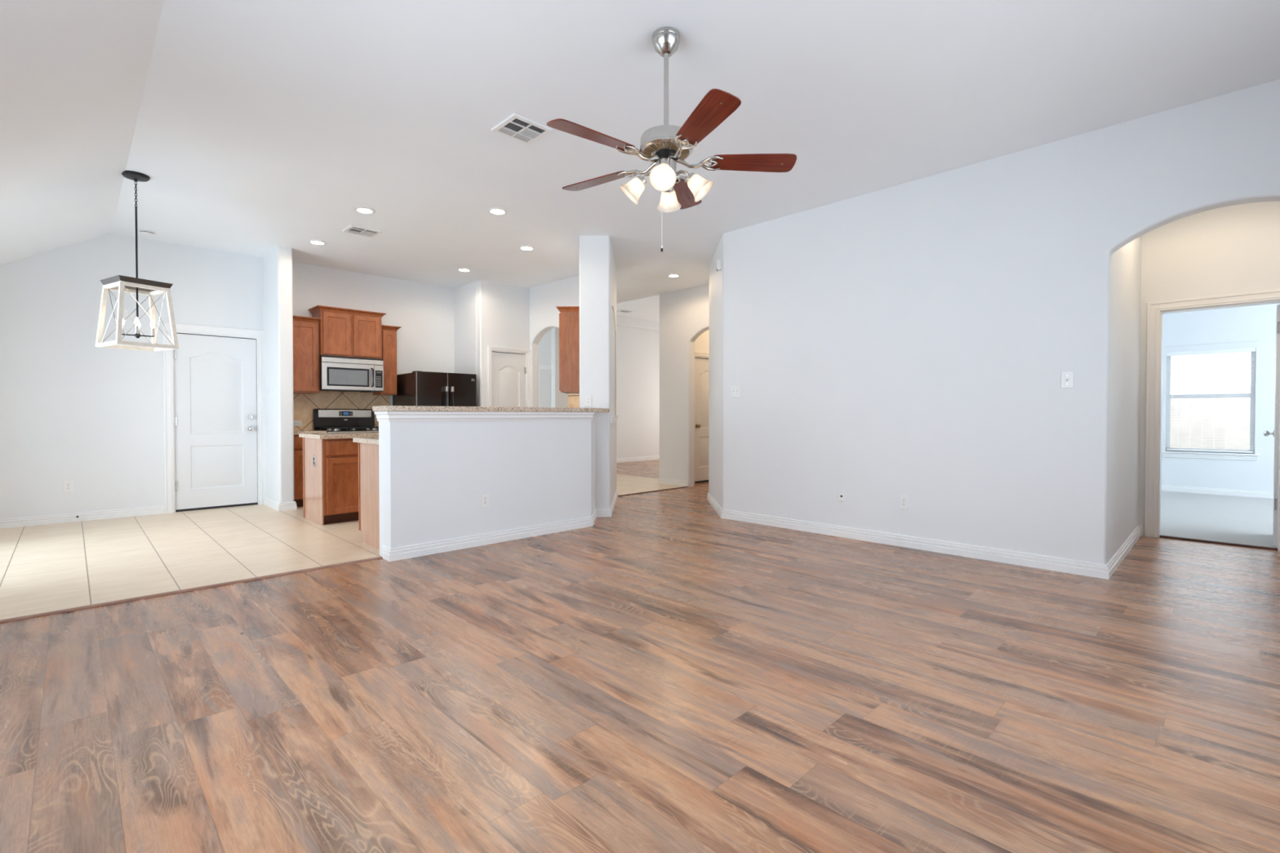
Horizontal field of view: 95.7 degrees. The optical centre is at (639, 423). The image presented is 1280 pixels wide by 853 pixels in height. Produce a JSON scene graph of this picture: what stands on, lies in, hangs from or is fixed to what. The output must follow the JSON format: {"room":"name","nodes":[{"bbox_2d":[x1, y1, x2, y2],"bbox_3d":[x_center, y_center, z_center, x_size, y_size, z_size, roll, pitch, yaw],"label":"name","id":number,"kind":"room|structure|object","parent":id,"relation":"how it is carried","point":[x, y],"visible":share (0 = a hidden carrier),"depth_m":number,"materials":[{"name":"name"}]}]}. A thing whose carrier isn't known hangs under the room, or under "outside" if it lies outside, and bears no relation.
{"room":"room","nodes":[
{"label":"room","id":0,"kind":"room"},
{"bbox_2d":[0,0,164,266],"bbox_3d":[-2.742,-1.639,2.330,1.290,0.907,10.000,-1,1,-45],"label":"ceiling","id":1,"kind":"structure","parent":0,"point":[73,73],"depth_m":3.34,"materials":[{"name":"paint"}]},
{"bbox_2d":[0,556,382,623],"bbox_3d":[-2.876,1.054,3.634,2.455,0.011,0.044,-1,1,-45],"label":"trim","id":2,"kind":"structure","parent":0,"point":[83,607],"depth_m":3.59,"materials":[{"name":"brown wood"}]},
{"bbox_2d":[0,233,454,519],"bbox_3d":[-4.699,-0.515,7.193,5.200,3.150,0.185,-1,1,-45],"label":"wall","id":3,"kind":"structure","parent":0,"point":[72,408],"depth_m":6.21,"materials":[{"name":"paint"}]},
{"bbox_2d":[63,480,73,492],"bbox_3d":[-5.887,0.655,5.968,0.072,0.116,0.009,-1,1,-45],"label":"outlet","id":4,"kind":"object","parent":3,"relation":"attached to","point":[68,485],"visible":1,"depth_m":5.97,"materials":[{"name":"plastic"}]},
{"bbox_2d":[0,505,164,528],"bbox_3d":[-5.866,0.979,5.986,1.492,0.096,0.018,-1,1,-45],"label":"baseboard","id":5,"kind":"structure","parent":3,"relation":"attached to","point":[150,510],"depth_m":6.02,"materials":[{"name":"paint"}]},
{"bbox_2d":[162,322,265,513],"bbox_3d":[-5.021,-0.059,6.878,0.996,2.145,0.191,-1,1,-45],"label":"door","id":6,"kind":"structure","parent":3,"relation":"in","point":[214,384],"depth_m":6.83,"materials":[{"name":"paint"}]},
{"bbox_2d":[293,420,302,426],"bbox_3d":[-4.374,0.003,7.384,0.116,0.072,0.009,-1,1,-45],"label":"outlet","id":7,"kind":"object","parent":3,"relation":"attached to","point":[296,423],"visible":0.86,"depth_m":7.39,"materials":[{"name":"plastic"}]},
{"bbox_2d":[293,315,320,393],"bbox_3d":[-4.245,-0.845,7.270,0.417,0.936,0.355,-1,1,-45],"label":"upper cabinet","id":8,"kind":"object","parent":3,"relation":"attached to","point":[305,329],"visible":0.59,"depth_m":7.17,"materials":[{"name":"brown wood"}]},
{"bbox_2d":[308,305,386,359],"bbox_3d":[-3.842,-1.164,7.627,0.832,0.611,0.405,-1,1,-45],"label":"upper cabinet","id":9,"kind":"object","parent":3,"relation":"attached to","point":[343,332],"visible":0.98,"depth_m":7.47,"materials":[{"name":"brown wood"}]},
{"bbox_2d":[319,355,383,392],"bbox_3d":[-3.819,-0.629,7.608,0.752,0.442,0.466,-1,1,-45],"label":"microwave","id":10,"kind":"object","parent":9,"relation":"attached to","point":[340,374],"visible":1,"depth_m":7.47,"materials":[{"name":"silver metal"}]},
{"bbox_2d":[373,324,401,395],"bbox_3d":[-3.498,-0.855,8.005,0.261,0.936,0.355,-1,1,-45],"label":"upper cabinet","id":11,"kind":"object","parent":3,"relation":"attached to","point":[388,333],"visible":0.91,"depth_m":7.89,"materials":[{"name":"brown wood"}]},
{"bbox_2d":[262,245,294,502],"bbox_3d":[-4.391,-0.513,7.011,0.153,3.150,0.835,-1,1,-45],"label":"wall partition","id":12,"kind":"structure","parent":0,"point":[277,300],"depth_m":6.74,"materials":[{"name":"paint"}]},
{"bbox_2d":[269,387,272,398],"bbox_3d":[-4.389,-0.356,6.886,0.024,0.116,0.072,-1,1,-45],"label":"light switch","id":13,"kind":"object","parent":12,"relation":"attached to","point":[271,389],"visible":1,"depth_m":6.88,"materials":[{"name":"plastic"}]},
{"bbox_2d":[263,497,297,511],"bbox_3d":[-4.336,0.965,6.976,0.189,0.096,0.713,-1,1,-45],"label":"baseboard","id":14,"kind":"structure","parent":12,"relation":"attached to","point":[277,506],"depth_m":6.76,"materials":[{"name":"paint"}]},
{"bbox_2d":[378,419,595,555],"bbox_3d":[-1.189,0.493,5.328,2.308,1.186,0.334,-1,1,-45],"label":"wall","id":15,"kind":"structure","parent":0,"point":[433,476],"depth_m":4.92,"materials":[{"name":"paint"}]},
{"bbox_2d":[480,493,488,507],"bbox_3d":[-1.325,0.664,4.957,0.072,0.116,0.009,-1,1,-45],"label":"outlet","id":16,"kind":"object","parent":15,"relation":"attached to","point":[484,497],"visible":1,"depth_m":4.95,"materials":[{"name":"plastic"}]},
{"bbox_2d":[373,411,598,421],"bbox_3d":[-1.180,-0.062,5.303,2.363,0.076,0.364,-1,1,-45],"label":"trim","id":17,"kind":"structure","parent":15,"relation":"attached to","point":[380,415],"depth_m":4.88,"materials":[{"name":"paint"}]},
{"bbox_2d":[381,508,596,561],"bbox_3d":[-1.184,0.988,5.332,2.346,0.096,0.358,-1,1,-45],"label":"baseboard","id":18,"kind":"structure","parent":15,"relation":"attached to","point":[389,554],"depth_m":4.93,"materials":[{"name":"paint"}]},
{"bbox_2d":[372,405,609,412],"bbox_3d":[-1.192,-0.124,5.390,2.463,0.042,0.508,-1,1,-45],"label":"countertop","id":19,"kind":"structure","parent":15,"relation":"on","point":[375,408],"depth_m":4.92,"materials":[{"name":"stone"}]},
{"bbox_2d":[453,280,529,406],"bbox_3d":[-2.307,-0.540,8.947,0.840,3.150,0.900,-1,1,-45],"label":"wall","id":20,"kind":"structure","parent":0,"point":[486,313],"depth_m":8.56,"materials":[{"name":"paint"}]},
{"bbox_2d":[487,345,530,407],"bbox_3d":[-1.984,-0.068,8.707,0.726,2.113,0.143,-1,1,-45],"label":"door","id":21,"kind":"structure","parent":20,"relation":"in","point":[507,368],"depth_m":8.67,"materials":[{"name":"paint"}]},
{"bbox_2d":[529,275,579,408],"bbox_3d":[-1.408,-0.537,8.708,0.144,3.150,2.400,-1,1,-45],"label":"wall","id":22,"kind":"structure","parent":0,"point":[544,299],"depth_m":8.61,"materials":[{"name":"paint"}]},
{"bbox_2d":[551,327,568,407],"bbox_3d":[-1.011,-0.560,10.375,1.320,3.150,0.120,-1,1,-45],"label":"wall","id":23,"kind":"structure","parent":0,"point":[559,399],"depth_m":9.90,"materials":[{"name":"paint"}]},
{"bbox_2d":[555,306,579,393],"bbox_3d":[-0.824,-0.881,7.193,0.334,1.012,0.646,0,1,0],"label":"upper cabinet","id":24,"kind":"object","parent":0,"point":[569,317],"visible":0.7,"depth_m":6.92,"materials":[{"name":"brown wood"}]},
{"bbox_2d":[579,235,610,507],"bbox_3d":[-0.495,-0.504,6.373,0.330,3.150,0.150,0,1,0],"label":"wall column","id":25,"kind":"structure","parent":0,"point":[594,251],"depth_m":6.29,"materials":[{"name":"paint"}]},
{"bbox_2d":[584,395,591,405],"bbox_3d":[-0.564,-0.244,6.298,0.072,0.116,0.009,0,1,0],"label":"outlet","id":26,"kind":"object","parent":25,"relation":"attached to","point":[588,398],"visible":1,"depth_m":6.30,"materials":[{"name":"plastic"}]},
{"bbox_2d":[595,489,617,516],"bbox_3d":[-0.404,0.963,7.087,0.195,0.096,1.574,0,1,0],"label":"baseboard","id":27,"kind":"structure","parent":25,"relation":"attached to","point":[601,512],"depth_m":6.31,"materials":[{"name":"paint"}]},
{"bbox_2d":[537,324,659,458],"bbox_3d":[-0.868,-0.774,13.207,7.300,3.500,0.140,-1,1,-45],"label":"wall","id":28,"kind":"structure","parent":0,"point":[637,349],"depth_m":13.86,"materials":[{"name":"paint"}]},
{"bbox_2d":[537,364,551,407],"bbox_3d":[-1.746,-0.131,12.254,1.100,2.140,0.047,-1,1,-45],"label":"door","id":29,"kind":"structure","parent":28,"relation":"in","point":[544,376],"depth_m":12.01,"materials":[{"name":"paint"}]},
{"bbox_2d":[616,315,659,331],"bbox_3d":[-0.192,-2.382,13.709,5.200,0.220,0.120,-1,1,-45],"label":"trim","id":30,"kind":"structure","parent":28,"relation":"attached to","point":[620,320],"depth_m":13.77,"materials":[{"name":"paint"}]},
{"bbox_2d":[616,455,659,462],"bbox_3d":[-0.135,0.869,13.840,4.600,0.096,0.018,-1,1,-45],"label":"baseboard","id":31,"kind":"structure","parent":28,"relation":"attached to","point":[655,457],"depth_m":13.90,"materials":[{"name":"paint"}]},
{"bbox_2d":[610,243,616,504],"bbox_3d":[-0.488,-0.515,7.146,0.330,3.150,1.416,0,1,0],"label":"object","id":32,"kind":"structure","parent":0,"point":[613,270],"depth_m":7.11,"materials":[{"name":"paint"}]},
{"bbox_2d":[610,415,617,422],"bbox_3d":[-0.309,-0.049,7.068,0.030,0.080,1.270,0,1,0],"label":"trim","id":33,"kind":"structure","parent":32,"relation":"attached to","point":[613,418],"depth_m":6.71,"materials":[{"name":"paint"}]},
{"bbox_2d":[616,294,659,322],"bbox_3d":[0.966,-2.371,12.590,5.520,0.390,3.960,-1,1,-45],"label":"ceiling","id":34,"kind":"structure","parent":0,"point":[647,308],"depth_m":12.42,"materials":[{"name":"paint"}]},
{"bbox_2d":[616,309,634,313],"bbox_3d":[-0.327,-2.463,12.776,0.300,0.012,0.250,-1,1,-45],"label":"ceiling vent","id":35,"kind":"object","parent":34,"relation":"in","point":[625,311],"visible":1,"depth_m":12.75,"materials":[{"name":"plastic"}]},
{"bbox_2d":[0,459,1279,852],"bbox_3d":[1.363,1.050,6.757,13.200,0.092,12.900,-1,1,-45],"label":"floor","id":36,"kind":"structure","parent":0,"point":[665,673],"depth_m":2.33,"materials":[{"name":"wood"}]},
{"bbox_2d":[293,435,302,506],"bbox_3d":[-4.176,0.570,7.183,0.365,0.871,0.603,-1,1,-45],"label":"base cabinet","id":37,"kind":"object","parent":36,"relation":"on","point":[298,442],"visible":0.23,"depth_m":6.88,"materials":[{"name":"brown wood"}]},
{"bbox_2d":[293,430,326,435],"bbox_3d":[-4.170,0.115,7.170,0.364,0.038,0.618,-1,1,-45],"label":"countertop","id":38,"kind":"structure","parent":37,"relation":"on","point":[295,432],"depth_m":6.95,"materials":[{"name":"stone"}]},
{"bbox_2d":[302,437,358,525],"bbox_3d":[-2.873,0.583,6.516,1.468,0.864,0.663,-1,1,-45],"label":"base cabinet","id":39,"kind":"object","parent":36,"relation":"on","point":[331,487],"visible":0.25,"depth_m":5.92,"materials":[{"name":"brown wood"}]},
{"bbox_2d":[312,455,315,466],"bbox_3d":[-3.347,0.390,5.951,0.009,0.116,0.072,-1,1,-45],"label":"outlet","id":40,"kind":"object","parent":39,"relation":"attached to","point":[313,456],"visible":1,"depth_m":5.93,"materials":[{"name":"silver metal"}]},
{"bbox_2d":[298,431,378,439],"bbox_3d":[-2.871,0.128,6.517,1.535,0.042,0.725,-1,1,-45],"label":"island countertop","id":41,"kind":"structure","parent":39,"relation":"on","point":[357,434],"depth_m":5.99,"materials":[{"name":"stone"}]},
{"bbox_2d":[312,408,378,432],"bbox_3d":[-3.731,0.400,7.535,0.755,1.170,0.698,-1,1,-45],"label":"gas range","id":42,"kind":"object","parent":36,"relation":"on","point":[330,420],"visible":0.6,"depth_m":7.64,"materials":[{"name":"silver metal"}]},
{"bbox_2d":[319,429,378,431],"bbox_3d":[-3.727,0.093,7.527,0.755,0.013,0.575,-1,1,-45],"label":"cooktop","id":43,"kind":"object","parent":42,"relation":"in","point":[327,430],"depth_m":7.31,"materials":[{"name":"black metal"}]},
{"bbox_2d":[358,443,379,549],"bbox_3d":[-1.569,0.597,5.523,1.903,0.864,0.673,-1,1,-45],"label":"base cabinet","id":44,"kind":"object","parent":36,"relation":"on","point":[368,454],"visible":0.09,"depth_m":4.92,"materials":[{"name":"brown wood"}]},
{"bbox_2d":[352,436,378,444],"bbox_3d":[-1.601,0.142,5.498,1.895,0.042,0.690,-1,1,-45],"label":"countertop","id":45,"kind":"structure","parent":44,"relation":"on","point":[371,440],"depth_m":4.88,"materials":[{"name":"stone"}]},
{"bbox_2d":[392,370,476,412],"bbox_3d":[-2.893,0.138,8.214,0.875,1.675,0.875,-1,1,-45],"label":"refrigerator","id":46,"kind":"object","parent":36,"relation":"on","point":[417,388],"visible":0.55,"depth_m":7.91,"materials":[{"name":"black metal"}]},
{"bbox_2d":[617,486,688,496],"bbox_3d":[0.208,0.989,8.412,1.455,0.008,0.036,-1,1,-45],"label":"trim","id":47,"kind":"structure","parent":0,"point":[682,486],"depth_m":8.36,"materials":[{"name":"brown wood"}]},
{"bbox_2d":[659,284,709,487],"bbox_3d":[0.984,-0.537,8.761,0.130,3.150,1.800,-1,1,-45],"label":"wall","id":48,"kind":"structure","parent":0,"point":[684,314],"depth_m":9.05,"materials":[{"name":"paint"}]},
{"bbox_2d":[657,477,688,487],"bbox_3d":[0.522,0.934,9.145,0.018,0.096,0.635,-1,1,-45],"label":"baseboard","id":49,"kind":"structure","parent":48,"relation":"attached to","point":[662,481],"depth_m":9.12,"materials":[{"name":"paint"}]},
{"bbox_2d":[111,0,1279,303],"bbox_3d":[1.381,-2.106,7.572,11.970,0.120,11.700,-1,1,-45],"label":"ceiling","id":50,"kind":"structure","parent":0,"point":[261,126],"depth_m":3.64,"materials":[{"name":"paint"}]},
{"bbox_2d":[95,170,178,351],"bbox_3d":[-4.077,-1.306,4.694,0.401,1.399,0.401,0,1,29],"label":"pendant lantern","id":51,"kind":"object","parent":50,"relation":"hanging from","point":[121,283],"visible":1,"depth_m":4.66,"materials":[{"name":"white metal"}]},
{"bbox_2d":[121,316,155,337],"bbox_3d":[-4.077,-0.777,4.701,0.219,0.142,0.219,-1,1,-45],"label":"bulb","id":52,"kind":"object","parent":51,"relation":"on","point":[137,334],"depth_m":4.68,"materials":[{"name":"white glass"}]},
{"bbox_2d":[137,229,155,235],"bbox_3d":[-5.204,-2.005,6.118,0.144,0.041,0.144,-1,1,-45],"label":"smoke detector","id":53,"kind":"object","parent":50,"relation":"attached to","point":[144,232],"visible":1,"depth_m":6.08,"materials":[{"name":"plastic"}]},
{"bbox_2d":[307,240,326,244],"bbox_3d":[-3.624,-2.027,6.508,0.184,0.008,0.184,-1,1,-45],"label":"recessed light","id":54,"kind":"object","parent":50,"relation":"in","point":[313,242],"visible":1,"depth_m":6.49,"materials":[{"name":"plastic"}]},
{"bbox_2d":[342,224,382,238],"bbox_3d":[-2.929,-2.019,6.111,0.310,0.012,0.270,-1,1,-45],"label":"ceiling vent","id":55,"kind":"object","parent":50,"relation":"in","point":[357,230],"visible":1,"depth_m":6.10,"materials":[{"name":"plastic"}]},
{"bbox_2d":[354,206,375,213],"bbox_3d":[-2.607,-2.013,5.488,0.184,0.008,0.184,-1,1,-45],"label":"recessed light","id":56,"kind":"object","parent":50,"relation":"in","point":[359,209],"visible":1,"depth_m":5.48,"materials":[{"name":"plastic"}]},
{"bbox_2d":[457,267,471,271],"bbox_3d":[-2.351,-2.044,7.745,0.184,0.008,0.184,-1,1,-45],"label":"recessed light","id":57,"kind":"object","parent":50,"relation":"in","point":[462,269],"visible":1,"depth_m":7.73,"materials":[{"name":"plastic"}]},
{"bbox_2d":[487,207,507,214],"bbox_3d":[-1.355,-2.013,5.513,0.184,0.008,0.184,-1,1,-45],"label":"recessed light","id":58,"kind":"object","parent":50,"relation":"in","point":[495,211],"visible":1,"depth_m":5.50,"materials":[{"name":"plastic"}]},
{"bbox_2d":[491,113,552,145],"bbox_3d":[-0.801,-1.989,3.933,0.300,0.012,0.290,-1,1,-45],"label":"ceiling vent","id":59,"kind":"object","parent":50,"relation":"in","point":[517,127],"visible":1,"depth_m":3.92,"materials":[{"name":"plastic"}]},
{"bbox_2d":[518,245,534,250],"bbox_3d":[-1.317,-2.030,6.729,0.184,0.008,0.184,-1,1,-45],"label":"recessed light","id":60,"kind":"object","parent":50,"relation":"in","point":[522,247],"visible":1,"depth_m":6.71,"materials":[{"name":"plastic"}]},
{"bbox_2d":[546,26,796,252],"bbox_3d":[0.099,-1.427,2.962,1.267,1.108,1.282,-1,1,-45],"label":"ceiling fan","id":61,"kind":"object","parent":50,"relation":"hanging from","point":[665,145],"visible":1,"depth_m":2.92,"materials":[{"name":"brown wood"}]},
{"bbox_2d":[642,142,689,162],"bbox_3d":[0.134,-1.379,2.972,0.239,0.015,0.239,-1,1,-45],"label":"motor housing","id":62,"kind":"object","parent":61,"relation":"attached to","point":[649,148],"depth_m":2.91,"materials":[{"name":"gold metal"}]},
{"bbox_2d":[666,274,679,277],"bbox_3d":[0.469,-2.049,8.065,0.184,0.008,0.184,-1,1,-45],"label":"recessed light","id":63,"kind":"object","parent":50,"relation":"in","point":[668,275],"visible":1,"depth_m":8.05,"materials":[{"name":"plastic"}]},
{"bbox_2d":[694,329,709,352],"bbox_3d":[1.514,-0.555,10.011,2.400,3.150,0.120,-1,1,-45],"label":"wall","id":64,"kind":"structure","parent":0,"point":[701,343],"depth_m":9.44,"materials":[{"name":"paint"}]},
{"bbox_2d":[693,351,708,484],"bbox_3d":[1.134,-0.087,9.608,0.950,2.125,0.171,-1,1,-45],"label":"door","id":65,"kind":"structure","parent":64,"relation":"in","point":[700,458],"depth_m":9.46,"materials":[{"name":"paint"}]},
{"bbox_2d":[708,234,723,508],"bbox_3d":[1.104,-0.517,7.297,0.569,3.150,2.160,0,1,19],"label":"wall","id":66,"kind":"structure","parent":0,"point":[716,278],"depth_m":6.86,"materials":[{"name":"paint"}]},
{"bbox_2d":[716,259,721,271],"bbox_3d":[0.867,-1.730,6.365,0.047,0.119,0.058,0,1,0],"label":"sensor","id":67,"kind":"object","parent":66,"relation":"attached to","point":[718,261],"visible":1,"depth_m":6.34,"materials":[{"name":"plastic"}]},
{"bbox_2d":[722,79,1279,564],"bbox_3d":[2.702,-0.477,4.469,0.130,3.150,5.050,-1,1,-45],"label":"wall","id":68,"kind":"structure","parent":0,"point":[916,339],"depth_m":4.53,"materials":[{"name":"paint"}]},
{"bbox_2d":[731,386,740,396],"bbox_3d":[1.001,-0.332,6.091,0.024,0.116,0.118,-1,1,-45],"label":"light switch","id":69,"kind":"object","parent":68,"relation":"attached to","point":[735,390],"visible":1,"depth_m":6.09,"materials":[{"name":"plastic"}]},
{"bbox_2d":[838,490,844,502],"bbox_3d":[1.830,0.666,5.265,0.020,0.104,0.062,-1,1,-45],"label":"cable plate","id":70,"kind":"object","parent":68,"relation":"attached to","point":[841,493],"visible":1,"depth_m":5.26,"materials":[{"name":"plastic"}]},
{"bbox_2d":[899,494,908,509],"bbox_3d":[2.220,0.666,4.876,0.009,0.116,0.072,-1,1,-45],"label":"outlet","id":71,"kind":"object","parent":68,"relation":"attached to","point":[904,500],"visible":1,"depth_m":4.87,"materials":[{"name":"plastic"}]},
{"bbox_2d":[706,492,1140,579],"bbox_3d":[2.391,0.977,6.119,2.008,0.096,4.236,-1,1,-45],"label":"baseboard","id":72,"kind":"structure","parent":68,"relation":"attached to","point":[1030,560],"depth_m":4.68,"materials":[{"name":"paint"}]},
{"bbox_2d":[1061,371,1073,388],"bbox_3d":[2.995,-0.304,4.064,0.024,0.116,0.072,-1,1,-45],"label":"light switch","id":73,"kind":"object","parent":68,"relation":"attached to","point":[1067,377],"visible":1,"depth_m":4.07,"materials":[{"name":"plastic"}]},
{"bbox_2d":[1106,235,1142,562],"bbox_3d":[3.877,-0.481,4.716,2.050,3.150,0.145,-1,1,-45],"label":"wall","id":74,"kind":"structure","parent":0,"point":[1125,262],"depth_m":4.52,"materials":[{"name":"paint"}]},
{"bbox_2d":[1138,524,1142,536],"bbox_3d":[4.591,0.988,5.316,0.018,0.096,0.028,-1,1,-45],"label":"baseboard","id":75,"kind":"structure","parent":74,"relation":"attached to","point":[1140,526],"depth_m":5.31,"materials":[{"name":"paint"}]},
{"bbox_2d":[1144,288,1279,551],"bbox_3d":[5.234,-0.028,5.243,0.862,2.130,0.927,-1,1,-45],"label":"door frame","id":76,"kind":"structure","parent":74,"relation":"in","point":[1156,310],"depth_m":5.22,"materials":[{"name":"paint"}]},
{"bbox_2d":[1137,200,1279,536],"bbox_3d":[5.050,-0.484,4.927,0.120,3.150,1.450,-1,1,-45],"label":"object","id":77,"kind":"structure","parent":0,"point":[1233,249],"depth_m":5.00,"materials":[{"name":"paint"}]},
{"bbox_2d":[1159,534,1277,550],"bbox_3d":[4.980,1.032,5.013,0.040,0.016,0.740,-1,1,-45],"label":"trim","id":78,"kind":"structure","parent":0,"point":[1160,535],"depth_m":4.98,"materials":[{"name":"brown wood"}]},
{"bbox_2d":[1160,303,1279,492],"bbox_3d":[8.350,-0.522,7.647,0.140,3.150,4.400,-1,1,-45],"label":"wall","id":79,"kind":"structure","parent":0,"point":[1255,322],"depth_m":7.86,"materials":[{"name":"paint"}]},
{"bbox_2d":[1161,351,1259,460],"bbox_3d":[7.911,-0.260,8.057,0.154,1.505,0.975,-1,1,-45],"label":"window","id":80,"kind":"structure","parent":79,"relation":"in","point":[1182,454],"depth_m":8.00,"materials":[{"name":"paint"}]},
{"bbox_2d":[1166,346,1256,453],"bbox_3d":[7.898,-0.308,8.044,0.063,1.408,0.881,-1,1,-45],"label":"window blind","id":81,"kind":"object","parent":80,"relation":"attached to","point":[1242,349],"visible":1,"depth_m":8.02,"materials":[{"name":"white plastic"}]},
{"bbox_2d":[1164,339,1257,346],"bbox_3d":[7.869,-1.100,8.007,0.014,0.013,0.920,-1,1,-45],"label":"curtain rod","id":82,"kind":"object","parent":79,"relation":"attached to","point":[1256,340],"visible":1,"depth_m":7.99,"materials":[{"name":"paint"}]},
{"bbox_2d":[1160,484,1273,498],"bbox_3d":[8.276,0.956,7.630,0.018,0.096,4.050,-1,1,-45],"label":"baseboard","id":83,"kind":"structure","parent":79,"relation":"attached to","point":[1163,487],"depth_m":7.96,"materials":[{"name":"paint"}]},
{"label":"outside","id":84,"kind":"structure","parent":0,"visible":0},
{"bbox_3d":[14.792,1.182,14.570,18.500,0.150,28.000,-1,1,-45],"label":"lawn","id":85,"kind":"structure","parent":84,"visible":0},
{"bbox_2d":[1169,393,1250,449],"bbox_3d":[9.899,0.346,9.379,0.060,1.665,3.480,-1,1,-45],"label":"fence","id":86,"kind":"object","parent":85,"relation":"on","point":[1192,423],"visible":0.2,"depth_m":9.69,"materials":[{"name":"white"}]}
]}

